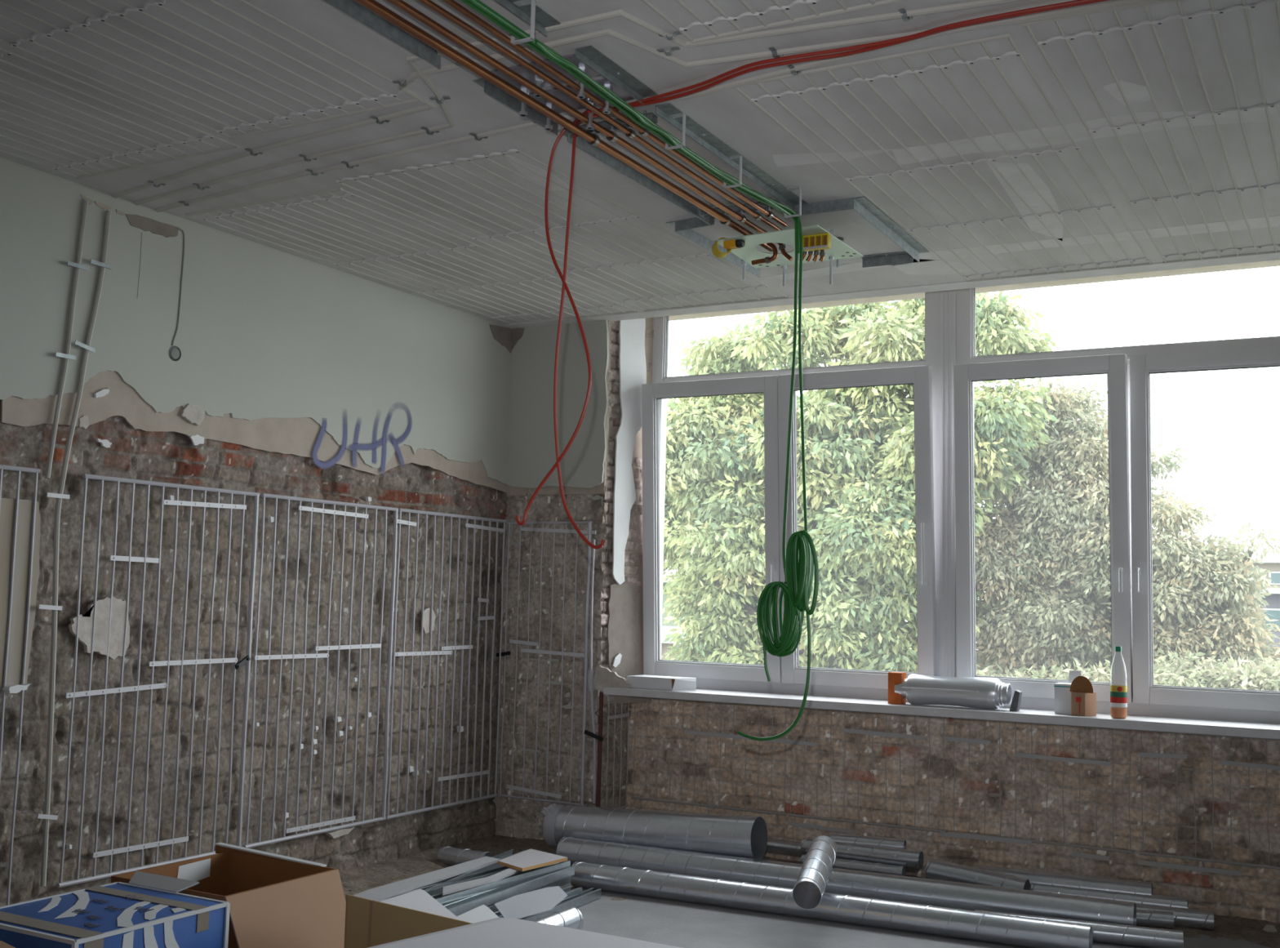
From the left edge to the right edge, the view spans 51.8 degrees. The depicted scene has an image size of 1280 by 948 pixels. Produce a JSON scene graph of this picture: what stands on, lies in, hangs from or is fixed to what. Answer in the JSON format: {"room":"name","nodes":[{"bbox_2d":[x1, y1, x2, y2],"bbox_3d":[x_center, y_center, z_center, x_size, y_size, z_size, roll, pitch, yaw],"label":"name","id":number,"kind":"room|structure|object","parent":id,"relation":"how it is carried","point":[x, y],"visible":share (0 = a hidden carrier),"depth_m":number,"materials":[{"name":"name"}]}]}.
{"room":"room under renovation","nodes":[
{"label":"room under renovation","id":0,"kind":"room"},
{"bbox_2d":[0,157,512,906],"bbox_3d":[-2.948,0.309,5.008,0.312,3.300,10.200,-2,-6,29],"label":"wall","id":1,"kind":"structure","parent":0,"point":[220,359],"depth_m":6.47,"materials":[{"name":"paint"}]},
{"bbox_2d":[0,464,40,905],"bbox_3d":[-2.792,0.832,5.026,0.021,1.811,1.004,-2,-6,29],"label":"mat","id":2,"kind":"object","parent":1,"relation":"attached to","point":[19,468],"visible":0.92,"depth_m":5.42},
{"bbox_2d":[44,200,88,478],"bbox_3d":[-2.458,-0.588,5.670,0.024,1.227,0.131,-2,-6,29],"label":"pipe","id":3,"kind":"object","parent":1,"relation":"attached to","point":[77,265],"visible":1,"depth_m":5.67,"materials":[{"name":"metal"}]},
{"bbox_2d":[36,210,111,886],"bbox_3d":[-2.450,0.270,5.642,0.027,2.913,0.252,-2,-6,29],"label":"pipe","id":4,"kind":"object","parent":1,"relation":"attached to","point":[55,607],"visible":1,"depth_m":5.59,"materials":[{"name":"metal"}]},
{"bbox_2d":[56,473,260,887],"bbox_3d":[-2.196,0.921,6.098,0.024,1.761,1.059,-2,-6,29],"label":"mat","id":5,"kind":"object","parent":1,"relation":"attached to","point":[89,692],"visible":1,"depth_m":6.08,"materials":[{"name":"grey"}]},
{"bbox_2d":[243,493,398,848],"bbox_3d":[-1.672,1.022,7.042,0.024,1.761,1.062,-2,-6,29],"label":"mat","id":6,"kind":"object","parent":1,"relation":"attached to","point":[311,508],"visible":0.99,"depth_m":7.02,"materials":[{"name":"grey"}]},
{"bbox_2d":[385,507,506,819],"bbox_3d":[-1.156,1.121,7.974,0.021,1.761,1.095,-2,-6,29],"label":"mat","id":7,"kind":"object","parent":1,"relation":"attached to","point":[437,652],"visible":1,"depth_m":7.95,"materials":[{"name":"grey"}]},
{"bbox_2d":[492,317,653,839],"bbox_3d":[-0.374,0.547,8.507,1.024,3.600,0.472,-2,-6,29],"label":"wall","id":8,"kind":"structure","parent":0,"point":[602,468],"depth_m":8.34,"materials":[{"name":"brick"}]},
{"bbox_2d":[498,520,595,805],"bbox_3d":[-0.584,1.169,8.287,0.665,1.744,0.026,-2,-6,29],"label":"mat","id":9,"kind":"object","parent":8,"relation":"attached to","point":[588,531],"visible":0.99,"depth_m":8.26,"materials":[{"name":"grey"}]},
{"bbox_2d":[589,538,595,803],"bbox_3d":[-0.287,1.205,8.111,0.082,1.606,0.040,-2,-6,29],"label":"pipe","id":10,"kind":"object","parent":8,"relation":"attached to","point":[593,540],"visible":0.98,"depth_m":8.11,"materials":[{"name":"plastic"}]},
{"bbox_2d":[605,694,629,807],"bbox_3d":[-0.141,1.733,8.238,0.017,0.714,0.282,-2,-6,29],"label":"mat","id":11,"kind":"object","parent":8,"relation":"attached to","point":[610,697],"visible":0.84,"depth_m":8.24,"materials":[{"name":"grey"}]},
{"bbox_2d":[502,253,1279,328],"bbox_3d":[3.462,-1.084,6.247,10.500,0.024,0.154,-2,-6,29],"label":"trim","id":12,"kind":"structure","parent":8,"relation":"attached to","point":[1273,256],"depth_m":7.30,"materials":[{"name":"paint"}]},
{"bbox_2d":[668,259,1279,320],"bbox_3d":[4.173,-1.295,6.407,9.800,0.200,0.780,-2,-6,29],"label":"trim","id":13,"kind":"structure","parent":8,"relation":"attached to","point":[1271,263],"depth_m":7.82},
{"bbox_2d":[0,0,1279,324],"bbox_3d":[1.362,-1.673,2.264,10.700,0.351,9.220,-2,-6,29],"label":"ceiling","id":14,"kind":"structure","parent":0,"point":[727,114],"depth_m":4.98,"materials":[{"name":"paint"}]},
{"bbox_2d":[0,47,239,179],"bbox_3d":[-2.698,-1.419,4.180,0.950,0.018,2.898,-2,-6,29],"label":"mat","id":15,"kind":"object","parent":14,"relation":"attached to","point":[4,51],"visible":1,"depth_m":5.11,"materials":[{"name":"paint"}]},
{"bbox_2d":[0,0,426,139],"bbox_3d":[-1.851,-1.446,3.667,0.950,0.018,2.818,-2,-6,29],"label":"mat","id":16,"kind":"object","parent":14,"relation":"attached to","point":[109,13],"visible":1,"depth_m":4.39,"materials":[{"name":"paint"}]},
{"bbox_2d":[324,0,440,67],"bbox_3d":[-1.249,-1.448,3.224,0.052,0.050,2.410,-2,-6,29],"label":"rail","id":17,"kind":"object","parent":14,"relation":"attached to","point":[350,7],"visible":0.98,"depth_m":4.03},
{"bbox_2d":[185,187,638,324],"bbox_3d":[-1.070,-1.107,7.114,0.950,0.018,2.678,-2,-6,29],"label":"mat","id":18,"kind":"object","parent":14,"relation":"attached to","point":[327,191],"visible":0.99,"depth_m":6.80,"materials":[{"name":"paint"}]},
{"bbox_2d":[472,78,558,135],"bbox_3d":[-0.436,-1.293,4.669,0.052,0.050,0.460,-2,-6,29],"label":"rail","id":19,"kind":"object","parent":14,"relation":"attached to","point":[490,89],"visible":0.78,"depth_m":4.60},
{"bbox_2d":[493,0,560,36],"bbox_3d":[-0.842,-1.470,2.995,0.060,0.028,2.400,-2,-6,29],"label":"rail","id":20,"kind":"object","parent":14,"relation":"attached to","point":[543,20],"visible":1,"depth_m":3.95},
{"bbox_2d":[490,53,601,116],"bbox_3d":[-0.319,-1.284,4.396,0.340,0.111,0.180,-2,-6,29],"label":"anchor plate","id":21,"kind":"object","parent":14,"relation":"attached to","point":[519,69],"visible":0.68,"depth_m":4.38,"materials":[{"name":"metal"}]},
{"bbox_2d":[334,149,789,311],"bbox_3d":[-0.228,-1.135,6.592,0.950,0.018,2.780,-2,-6,29],"label":"mat","id":22,"kind":"object","parent":14,"relation":"attached to","point":[342,180],"visible":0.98,"depth_m":6.26,"materials":[{"name":"paint"}]},
{"bbox_2d":[133,0,1022,205],"bbox_3d":[0.747,-1.356,3.910,7.383,0.030,0.773,-2,-6,29],"label":"supply pipe","id":23,"kind":"object","parent":14,"relation":"attached to","point":[905,15],"visible":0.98,"depth_m":4.08,"materials":[{"name":"metal"}]},
{"bbox_2d":[528,78,635,130],"bbox_3d":[-0.210,-1.265,4.592,0.340,0.107,0.190,-2,-6,29],"label":"anchor plate","id":24,"kind":"object","parent":14,"relation":"attached to","point":[618,91],"visible":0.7,"depth_m":4.60,"materials":[{"name":"metal"}]},
{"bbox_2d":[564,110,657,137],"bbox_3d":[-0.107,-1.276,4.795,0.365,0.045,0.040,-2,-6,29],"label":"channel","id":25,"kind":"object","parent":14,"relation":"attached to","point":[651,116],"visible":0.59,"depth_m":4.78,"materials":[{"name":"metal"}]},
{"bbox_2d":[353,0,773,251],"bbox_3d":[-0.556,-1.313,4.129,0.042,0.076,4.880,-2,-6,29],"label":"copper pipe","id":26,"kind":"object","parent":25,"relation":"attached to","point":[381,11],"visible":0.94,"depth_m":4.48,"materials":[{"name":"orange metal"}]},
{"bbox_2d":[386,0,778,244],"bbox_3d":[-0.507,-1.320,4.056,0.036,0.073,4.800,-2,-6,29],"label":"copper pipe","id":27,"kind":"object","parent":25,"relation":"attached to","point":[611,136],"visible":0.94,"depth_m":4.46,"materials":[{"name":"orange metal"}]},
{"bbox_2d":[417,0,782,231],"bbox_3d":[-0.445,-1.324,4.011,0.030,0.070,4.780,-2,-6,29],"label":"copper pipe","id":28,"kind":"object","parent":25,"relation":"attached to","point":[629,132],"visible":0.92,"depth_m":4.47,"materials":[{"name":"orange metal"}]},
{"bbox_2d":[441,0,786,226],"bbox_3d":[-0.452,-1.336,3.884,0.030,0.070,4.550,-2,-6,29],"label":"copper pipe","id":29,"kind":"object","parent":25,"relation":"attached to","point":[644,132],"visible":0.89,"depth_m":4.42,"materials":[{"name":"orange metal"}]},
{"bbox_2d":[575,45,657,104],"bbox_3d":[-0.072,-1.322,4.383,0.060,0.028,0.450,-2,-6,29],"label":"rail","id":30,"kind":"object","parent":14,"relation":"attached to","point":[588,55],"visible":1,"depth_m":4.37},
{"bbox_2d":[557,128,711,226],"bbox_3d":[0.006,-1.208,5.465,0.052,0.050,1.230,-2,-6,29],"label":"rail","id":31,"kind":"object","parent":14,"relation":"attached to","point":[580,143],"visible":0.87,"depth_m":5.39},
{"bbox_2d":[112,0,1185,198],"bbox_3d":[0.792,-1.350,3.968,7.388,0.030,0.658,-1,-6,27],"label":"supply pipe","id":32,"kind":"object","parent":14,"relation":"attached to","point":[775,53],"visible":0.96,"depth_m":4.26,"materials":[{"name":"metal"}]},
{"bbox_2d":[155,0,1163,212],"bbox_3d":[0.907,-1.326,4.197,7.382,0.030,0.354,-2,-6,29],"label":"supply pipe","id":33,"kind":"object","parent":14,"relation":"attached to","point":[795,70],"visible":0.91,"depth_m":4.51,"materials":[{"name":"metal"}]},
{"bbox_2d":[666,221,759,277],"bbox_3d":[0.376,-1.100,6.529,0.052,0.050,0.960,-2,-6,29],"label":"rail","id":34,"kind":"object","parent":14,"relation":"attached to","point":[690,234],"visible":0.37,"depth_m":6.41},
{"bbox_2d":[655,102,807,210],"bbox_3d":[0.397,-1.232,5.228,0.060,0.028,1.310,-2,-6,29],"label":"rail","id":35,"kind":"object","parent":14,"relation":"attached to","point":[694,130],"visible":0.98,"depth_m":5.13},
{"bbox_2d":[723,155,742,188],"bbox_3d":[0.365,-1.189,5.185,0.073,0.123,0.032,-2,-6,29],"label":"hook","id":36,"kind":"object","parent":14,"relation":"attached to","point":[740,157],"visible":1,"depth_m":5.17,"materials":[{"name":"grey plastic"}]},
{"bbox_2d":[460,0,804,681],"bbox_3d":[-0.408,-0.326,3.696,0.189,1.990,4.451,-1,-6,28],"label":"cable","id":37,"kind":"object","parent":36,"relation":"hanging from","point":[791,624],"visible":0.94,"depth_m":5.48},
{"bbox_2d":[641,0,906,44],"bbox_3d":[-0.101,-1.494,2.690,0.940,0.018,2.798,-2,-6,29],"label":"mat","id":38,"kind":"object","parent":14,"relation":"attached to","point":[873,4],"visible":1,"depth_m":3.92,"materials":[{"name":"paint"}]},
{"bbox_2d":[714,216,862,286],"bbox_3d":[0.665,-1.032,6.054,0.564,0.261,0.600,-2,-6,29],"label":"plate","id":39,"kind":"object","parent":14,"relation":"hanging from","point":[839,250],"visible":0.83,"depth_m":6.06,"materials":[{"name":"metal"}]},
{"bbox_2d":[783,186,802,217],"bbox_3d":[0.646,-1.147,5.566,0.073,0.123,0.032,-2,-6,29],"label":"hook","id":40,"kind":"object","parent":14,"relation":"attached to","point":[791,188],"visible":1,"depth_m":5.55,"materials":[{"name":"grey plastic"}]},
{"bbox_2d":[467,0,799,248],"bbox_3d":[-0.399,-1.233,3.749,0.084,0.152,4.386,-2,-6,29],"label":"cable","id":41,"kind":"object","parent":40,"relation":"hanging from","point":[536,43],"visible":0.95,"depth_m":4.33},
{"bbox_2d":[475,0,818,740],"bbox_3d":[-0.358,-0.207,3.653,0.352,2.241,4.439,-1,-6,27],"label":"cable","id":42,"kind":"object","parent":40,"relation":"hanging from","point":[801,560],"visible":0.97,"depth_m":5.46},
{"bbox_2d":[515,0,1100,525],"bbox_3d":[0.587,-0.601,4.105,2.563,1.491,0.182,-2,-6,35],"label":"cable","id":43,"kind":"object","parent":14,"relation":"hanging from","point":[1077,2],"visible":0.9,"depth_m":4.46,"materials":[{"name":"red"}]},
{"bbox_2d":[795,197,853,215],"bbox_3d":[0.813,-1.161,5.764,0.265,0.050,0.052,-1,-6,27],"label":"rail","id":44,"kind":"object","parent":14,"relation":"attached to","point":[846,203],"visible":0.94,"depth_m":5.74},
{"bbox_2d":[553,0,1110,549],"bbox_3d":[0.659,-0.555,4.078,2.414,1.568,0.154,-2,-6,35],"label":"cable","id":45,"kind":"object","parent":14,"relation":"hanging from","point":[868,49],"visible":0.87,"depth_m":4.63,"materials":[{"name":"red"}]},
{"bbox_2d":[861,251,913,267],"bbox_3d":[1.232,-1.074,6.592,0.260,0.050,0.052,-1,-6,27],"label":"rail","id":46,"kind":"object","parent":14,"relation":"attached to","point":[901,257],"visible":0.85,"depth_m":6.61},
{"bbox_2d":[853,196,928,262],"bbox_3d":[1.174,-1.121,6.100,0.052,0.050,0.980,-1,-6,28],"label":"rail","id":47,"kind":"object","parent":14,"relation":"attached to","point":[862,206],"visible":1,"depth_m":6.05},
{"bbox_2d":[732,33,1152,282],"bbox_3d":[1.444,-1.190,5.556,0.940,0.018,3.018,-2,-6,29],"label":"mat","id":48,"kind":"object","parent":14,"relation":"attached to","point":[929,51],"visible":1,"depth_m":5.06,"materials":[{"name":"paint"}]},
{"bbox_2d":[1022,0,1279,263],"bbox_3d":[2.296,-1.216,5.051,0.940,0.018,3.078,-2,-6,29],"label":"mat","id":49,"kind":"object","parent":14,"relation":"attached to","point":[1244,6],"visible":1,"depth_m":4.60,"materials":[{"name":"paint"}]},
{"bbox_2d":[364,865,1271,947],"bbox_3d":[1.409,1.936,2.175,10.700,0.250,9.780,-2,-6,29],"label":"floor","id":50,"kind":"structure","parent":0,"point":[685,924],"depth_m":6.27,"materials":[{"name":"concrete"}]},
{"bbox_2d":[0,870,230,947],"bbox_3d":[-1.772,1.664,4.333,0.554,0.535,0.667,-2,-6,29],"label":"carton","id":51,"kind":"object","parent":50,"relation":"on","point":[148,910],"visible":1,"depth_m":4.30,"materials":[{"name":"cardboard"}]},
{"bbox_2d":[111,842,346,947],"bbox_3d":[-1.522,1.730,4.919,0.786,0.524,0.597,-2,-6,29],"label":"carton","id":52,"kind":"object","parent":50,"relation":"on","point":[276,900],"visible":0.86,"depth_m":4.90,"materials":[{"name":"cardboard"}]},
{"bbox_2d":[343,893,472,947],"bbox_3d":[-0.683,1.711,4.358,0.236,0.500,0.991,6,-7,-39],"label":"cardboard box","id":53,"kind":"object","parent":50,"relation":"on","point":[369,922],"visible":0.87,"depth_m":4.51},
{"bbox_2d":[377,848,525,901],"bbox_3d":[-0.980,2.021,6.487,0.082,0.044,1.774,-1,-6,20],"label":"stud","id":54,"kind":"object","parent":50,"relation":"on","point":[508,853],"visible":0.26,"depth_m":6.76,"materials":[{"name":"metal"}]},
{"bbox_2d":[353,855,500,901],"bbox_3d":[-1.048,1.994,6.509,0.147,0.012,1.178,-1,-6,25],"label":"strip","id":55,"kind":"object","parent":54,"relation":"on","point":[378,893],"visible":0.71,"depth_m":6.43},
{"bbox_2d":[392,865,510,897],"bbox_3d":[-0.886,2.026,6.516,0.069,0.044,1.235,-2,-6,31],"label":"stud","id":56,"kind":"object","parent":54,"relation":"on","point":[487,873],"visible":0.12,"depth_m":6.57,"materials":[{"name":"metal"}]},
{"bbox_2d":[436,845,492,865],"bbox_3d":[-1.005,2.201,7.558,0.316,0.106,0.108,-2,-6,29],"label":"spiral duct","id":57,"kind":"object","parent":50,"relation":"on","point":[451,855],"visible":0.67,"depth_m":7.54,"materials":[{"name":"metal"}]},
{"bbox_2d":[338,834,626,900],"bbox_3d":[-1.302,2.101,6.155,1.600,0.086,4.320,-2,-6,29],"label":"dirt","id":58,"kind":"object","parent":50,"relation":"on","point":[375,874],"visible":0.16,"depth_m":7.42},
{"bbox_2d":[366,917,683,947],"bbox_3d":[-0.044,1.461,2.693,1.700,0.720,1.000,-2,-6,29],"label":"table","id":59,"kind":"object","parent":50,"relation":"on","point":[496,932],"visible":1,"depth_m":3.25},
{"bbox_2d":[487,875,570,911],"bbox_3d":[-0.690,2.076,6.352,0.069,0.044,1.429,-1,-6,24],"label":"stud","id":60,"kind":"object","parent":50,"relation":"on","point":[524,896],"visible":0.4,"depth_m":6.55,"materials":[{"name":"metal"}]},
{"bbox_2d":[444,865,574,915],"bbox_3d":[-0.719,2.019,6.285,0.069,0.044,1.534,-1,-6,27],"label":"stud","id":61,"kind":"object","parent":60,"relation":"on","point":[459,907],"visible":0.57,"depth_m":6.35,"materials":[{"name":"metal"}]},
{"bbox_2d":[431,859,570,905],"bbox_3d":[-0.797,1.985,6.333,0.122,0.056,1.503,-2,-6,30],"label":"stud","id":62,"kind":"object","parent":61,"relation":"on","point":[521,877],"depth_m":6.40,"materials":[{"name":"metal"}]},
{"bbox_2d":[380,888,467,921],"bbox_3d":[-0.922,1.879,5.623,0.272,0.012,0.902,4,-6,-27],"label":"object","id":63,"kind":"object","parent":62,"relation":"on","point":[420,900],"visible":0.46,"depth_m":5.80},
{"bbox_2d":[497,848,567,871],"bbox_3d":[-0.573,2.003,6.841,0.287,0.016,0.448,-2,-6,29],"label":"board","id":64,"kind":"object","parent":62,"relation":"on","point":[529,859],"visible":1,"depth_m":6.81,"materials":[{"name":"grey laminate"}]},
{"bbox_2d":[493,885,582,917],"bbox_3d":[-0.597,2.092,6.286,0.069,0.044,1.138,-1,-6,28],"label":"stud","id":65,"kind":"object","parent":50,"relation":"on","point":[525,907],"visible":0.6,"depth_m":6.47,"materials":[{"name":"metal"}]},
{"bbox_2d":[531,906,583,928],"bbox_3d":[-0.413,2.014,5.819,0.128,0.126,0.438,-2,-6,29],"label":"spiral duct","id":66,"kind":"object","parent":50,"relation":"on","point":[571,917],"visible":0.28,"depth_m":5.89,"materials":[{"name":"metal"}]},
{"bbox_2d":[515,887,601,920],"bbox_3d":[-0.494,2.125,6.333,0.056,0.044,1.212,-1,-6,26],"label":"stud","id":67,"kind":"object","parent":50,"relation":"on","point":[588,895],"visible":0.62,"depth_m":6.55,"materials":[{"name":"metal"}]},
{"bbox_2d":[595,691,603,806],"bbox_3d":[-0.252,1.824,8.045,0.034,0.978,0.026,-2,-6,29],"label":"pipe","id":68,"kind":"object","parent":50,"relation":"on","point":[601,693],"visible":0.58,"depth_m":8.05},
{"bbox_2d":[570,861,1092,947],"bbox_3d":[0.845,2.137,6.550,2.660,0.136,0.137,-1,-6,26],"label":"spiral duct","id":69,"kind":"object","parent":50,"relation":"on","point":[1032,932],"visible":0.98,"depth_m":6.42,"materials":[{"name":"metal"}]},
{"bbox_2d":[792,835,837,909],"bbox_3d":[0.859,1.937,6.438,0.143,0.234,0.662,0,-5,15],"label":"spiral duct","id":70,"kind":"object","parent":69,"relation":"on","point":[809,888],"visible":1,"depth_m":6.33,"materials":[{"name":"metal"}]},
{"bbox_2d":[764,837,919,872],"bbox_3d":[1.018,2.219,7.757,1.276,0.096,0.096,-2,-6,31],"label":"spiral duct","id":71,"kind":"object","parent":50,"relation":"on","point":[775,846],"visible":0.16,"depth_m":7.81,"materials":[{"name":"metal"}]},
{"bbox_2d":[555,836,1136,925],"bbox_3d":[0.962,2.167,7.003,3.134,0.166,0.168,-1,-6,26],"label":"spiral duct","id":72,"kind":"object","parent":50,"relation":"on","point":[937,892],"visible":0.66,"depth_m":6.83,"materials":[{"name":"metal"}]},
{"bbox_2d":[543,804,767,858],"bbox_3d":[0.073,2.065,7.614,1.345,0.301,0.260,-2,-6,29],"label":"spiral duct","id":73,"kind":"object","parent":72,"relation":"on","point":[735,835],"visible":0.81,"depth_m":7.48,"materials":[{"name":"metal"}]},
{"bbox_2d":[800,853,906,875],"bbox_3d":[1.163,2.153,7.228,0.582,0.078,0.081,-2,-6,29],"label":"spiral duct","id":74,"kind":"object","parent":50,"relation":"on","point":[855,864],"visible":0.43,"depth_m":7.16,"materials":[{"name":"metal"}]},
{"bbox_2d":[800,836,923,868],"bbox_3d":[1.219,2.088,7.271,0.680,0.100,0.106,-2,-6,29],"label":"spiral duct","id":75,"kind":"object","parent":74,"relation":"on","point":[908,858],"visible":0.84,"depth_m":7.19,"materials":[{"name":"metal"}]},
{"bbox_2d":[831,832,906,848],"bbox_3d":[1.264,2.048,7.311,0.410,0.085,0.086,-1,-6,22],"label":"spiral duct","id":76,"kind":"object","parent":75,"relation":"on","point":[837,837],"visible":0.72,"depth_m":7.28,"materials":[{"name":"metal"}]},
{"bbox_2d":[761,855,1279,947],"bbox_3d":[2.644,2.233,6.569,5.000,0.055,0.480,-2,-6,29],"label":"dirt","id":77,"kind":"object","parent":50,"relation":"on","point":[1233,927],"visible":0.18,"depth_m":6.46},
{"bbox_2d":[924,857,1030,889],"bbox_3d":[1.779,2.144,6.957,0.531,0.166,0.132,-2,-6,32],"label":"spiral duct","id":78,"kind":"object","parent":77,"relation":"on","point":[935,868],"visible":0.62,"depth_m":6.93,"materials":[{"name":"metal"}]},
{"bbox_2d":[1031,882,1187,908],"bbox_3d":[2.411,2.189,6.793,0.760,0.106,0.108,-1,-6,24],"label":"spiral duct","id":79,"kind":"object","parent":77,"relation":"on","point":[1160,900],"visible":0.54,"depth_m":6.73,"materials":[{"name":"metal"}]},
{"bbox_2d":[973,863,1152,894],"bbox_3d":[2.212,2.161,6.928,0.895,0.130,0.132,-1,-6,24],"label":"spiral duct","id":80,"kind":"object","parent":79,"relation":"on","point":[1114,884],"visible":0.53,"depth_m":6.86,"materials":[{"name":"metal"}]},
{"bbox_2d":[1136,908,1173,928],"bbox_3d":[2.365,2.195,6.549,0.528,0.086,0.088,0,-5,13],"label":"spiral duct","id":81,"kind":"object","parent":77,"relation":"on","point":[1144,917],"visible":0.36,"depth_m":6.48,"materials":[{"name":"metal"}]},
{"bbox_2d":[974,909,1183,947],"bbox_3d":[2.067,2.160,6.249,0.940,0.096,0.098,-1,-6,20],"label":"spiral duct","id":82,"kind":"object","parent":50,"relation":"on","point":[1105,932],"visible":0.55,"depth_m":6.14,"materials":[{"name":"metal"}]},
{"bbox_2d":[1135,903,1213,929],"bbox_3d":[2.485,2.201,6.610,0.720,0.096,0.098,-1,-6,21],"label":"spiral duct","id":83,"kind":"object","parent":50,"relation":"on","point":[1188,917],"visible":0.38,"depth_m":6.49,"materials":[{"name":"metal"}]},
{"bbox_2d":[625,697,1279,923],"bbox_3d":[4.214,1.853,6.224,9.700,1.200,0.375,-2,-6,29],"label":"wall","id":84,"kind":"structure","parent":0,"point":[1255,894],"depth_m":7.28,"materials":[{"name":"brick"}]},
{"bbox_2d":[631,697,817,815],"bbox_3d":[0.498,1.715,8.066,1.246,0.649,0.021,-2,-6,29],"label":"mat","id":85,"kind":"object","parent":84,"relation":"attached to","point":[687,731],"visible":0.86,"depth_m":8.07,"materials":[{"name":"grey"}]},
{"bbox_2d":[641,291,940,700],"bbox_3d":[0.863,0.090,7.965,1.905,2.450,0.240,-2,-6,29],"label":"window","id":86,"kind":"structure","parent":84,"relation":"in","point":[786,675],"depth_m":7.88,"materials":[{"name":"white plastic"}]},
{"bbox_2d":[787,706,946,834],"bbox_3d":[1.301,1.724,7.620,0.945,0.711,0.021,-2,-6,29],"label":"mat","id":87,"kind":"object","parent":84,"relation":"attached to","point":[844,730],"visible":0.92,"depth_m":7.62,"materials":[{"name":"grey"}]},
{"bbox_2d":[603,686,1279,738],"bbox_3d":[4.007,1.233,5.983,9.400,0.044,0.490,-2,-6,29],"label":"window sill","id":88,"kind":"structure","parent":84,"relation":"on","point":[1162,723],"depth_m":6.99,"materials":[{"name":"stone"}]},
{"bbox_2d":[626,674,696,690],"bbox_3d":[0.142,1.266,7.989,0.420,0.072,0.184,-2,-6,29],"label":"carton","id":89,"kind":"object","parent":88,"relation":"on","point":[646,682],"visible":1,"depth_m":7.93,"materials":[{"name":"cardboard"}]},
{"bbox_2d":[894,673,1012,709],"bbox_3d":[1.696,1.180,7.160,0.615,0.166,0.170,-2,-6,29],"label":"duct silencer","id":90,"kind":"object","parent":88,"relation":"on","point":[992,693],"visible":0.99,"depth_m":7.09,"materials":[{"name":"metal"}]},
{"bbox_2d":[1053,670,1081,714],"bbox_3d":[2.246,1.143,6.918,0.112,0.220,0.145,-2,-6,29],"label":"tub","id":91,"kind":"object","parent":88,"relation":"on","point":[1062,690],"visible":0.73,"depth_m":6.87,"materials":[{"name":"white"}]},
{"bbox_2d":[1070,675,1096,715],"bbox_3d":[2.285,1.142,6.803,0.122,0.203,0.102,-2,-6,29],"label":"cardboard box","id":92,"kind":"object","parent":88,"relation":"on","point":[1083,700],"visible":1,"depth_m":6.77,"materials":[{"name":"brown"}]},
{"bbox_2d":[1110,645,1127,718],"bbox_3d":[2.428,1.056,6.688,0.082,0.361,0.082,5,-7,-36],"label":"juice bottle","id":93,"kind":"object","parent":88,"relation":"on","point":[1118,693],"visible":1,"depth_m":6.65,"materials":[{"name":"orange"}]},
{"bbox_2d":[938,289,956,676],"bbox_3d":[1.770,0.073,7.544,0.090,2.450,0.088,-2,-6,29],"label":"window mullion","id":94,"kind":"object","parent":84,"relation":"attached to","point":[947,640],"depth_m":7.51,"materials":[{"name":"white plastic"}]},
{"bbox_2d":[939,717,1133,860],"bbox_3d":[2.135,1.696,7.160,1.020,0.698,0.021,-2,-6,29],"label":"mat","id":95,"kind":"object","parent":84,"relation":"attached to","point":[954,833],"visible":0.96,"depth_m":7.13,"materials":[{"name":"grey"}]},
{"bbox_2d":[953,288,1279,723],"bbox_3d":[2.617,0.045,7.016,1.905,2.450,0.204,-2,-6,29],"label":"window","id":96,"kind":"structure","parent":84,"relation":"in","point":[1128,370],"depth_m":7.00,"materials":[{"name":"white plastic"}]},
{"bbox_2d":[1137,729,1279,875],"bbox_3d":[3.066,1.671,6.646,1.053,0.699,0.021,-2,-6,29],"label":"mat","id":97,"kind":"object","parent":84,"relation":"attached to","point":[1158,754],"visible":0.96,"depth_m":6.73,"materials":[{"name":"grey"}]},
{"label":"outside","id":98,"kind":"structure","parent":0,"visible":0},
{"bbox_3d":[20.928,10.878,47.545,140.000,0.300,89.100,-2,-6,29],"label":"ground","id":99,"kind":"structure","parent":98,"visible":0},
{"bbox_2d":[661,290,1057,671],"bbox_3d":[2.128,2.454,15.600,5.626,9.670,3.050,-2,-6,31],"label":"tree","id":100,"kind":"object","parent":99,"relation":"on","point":[860,464],"visible":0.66,"depth_m":15.02,"materials":[{"name":"green plant"}]},
{"bbox_2d":[974,377,1189,680],"bbox_3d":[4.794,3.064,15.067,2.954,8.486,2.414,0,-6,16],"label":"tree","id":101,"kind":"object","parent":99,"relation":"on","point":[1046,611],"visible":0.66,"depth_m":14.80,"materials":[{"name":"green plant"}]},
{"bbox_2d":[976,647,1279,690],"bbox_3d":[4.704,4.349,12.596,4.298,5.467,1.381,-1,-6,26],"label":"hedge","id":102,"kind":"object","parent":99,"relation":"on","point":[1204,674],"visible":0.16,"depth_m":12.44,"materials":[{"name":"green plant"}]},
{"bbox_2d":[1097,492,1279,671],"bbox_3d":[5.965,3.697,13.724,2.294,7.035,1.602,-2,-6,29],"label":"tree","id":103,"kind":"object","parent":99,"relation":"on","point":[1199,604],"visible":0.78,"depth_m":13.68,"materials":[{"name":"green plant"}]},
{"bbox_2d":[1235,555,1279,587],"bbox_3d":[25.440,7.305,51.452,7.400,7.757,12.600,-2,-6,29],"label":"building","id":104,"kind":"structure","parent":99,"relation":"on","point":[1272,562],"depth_m":46.85,"materials":[{"name":"white"}]},
{"bbox_2d":[1240,587,1279,651],"bbox_3d":[21.402,6.985,42.241,5.365,6.492,6.600,-2,-6,29],"label":"building","id":105,"kind":"structure","parent":99,"relation":"on","point":[1273,600],"depth_m":40.46,"materials":[{"name":"grey concrete"}]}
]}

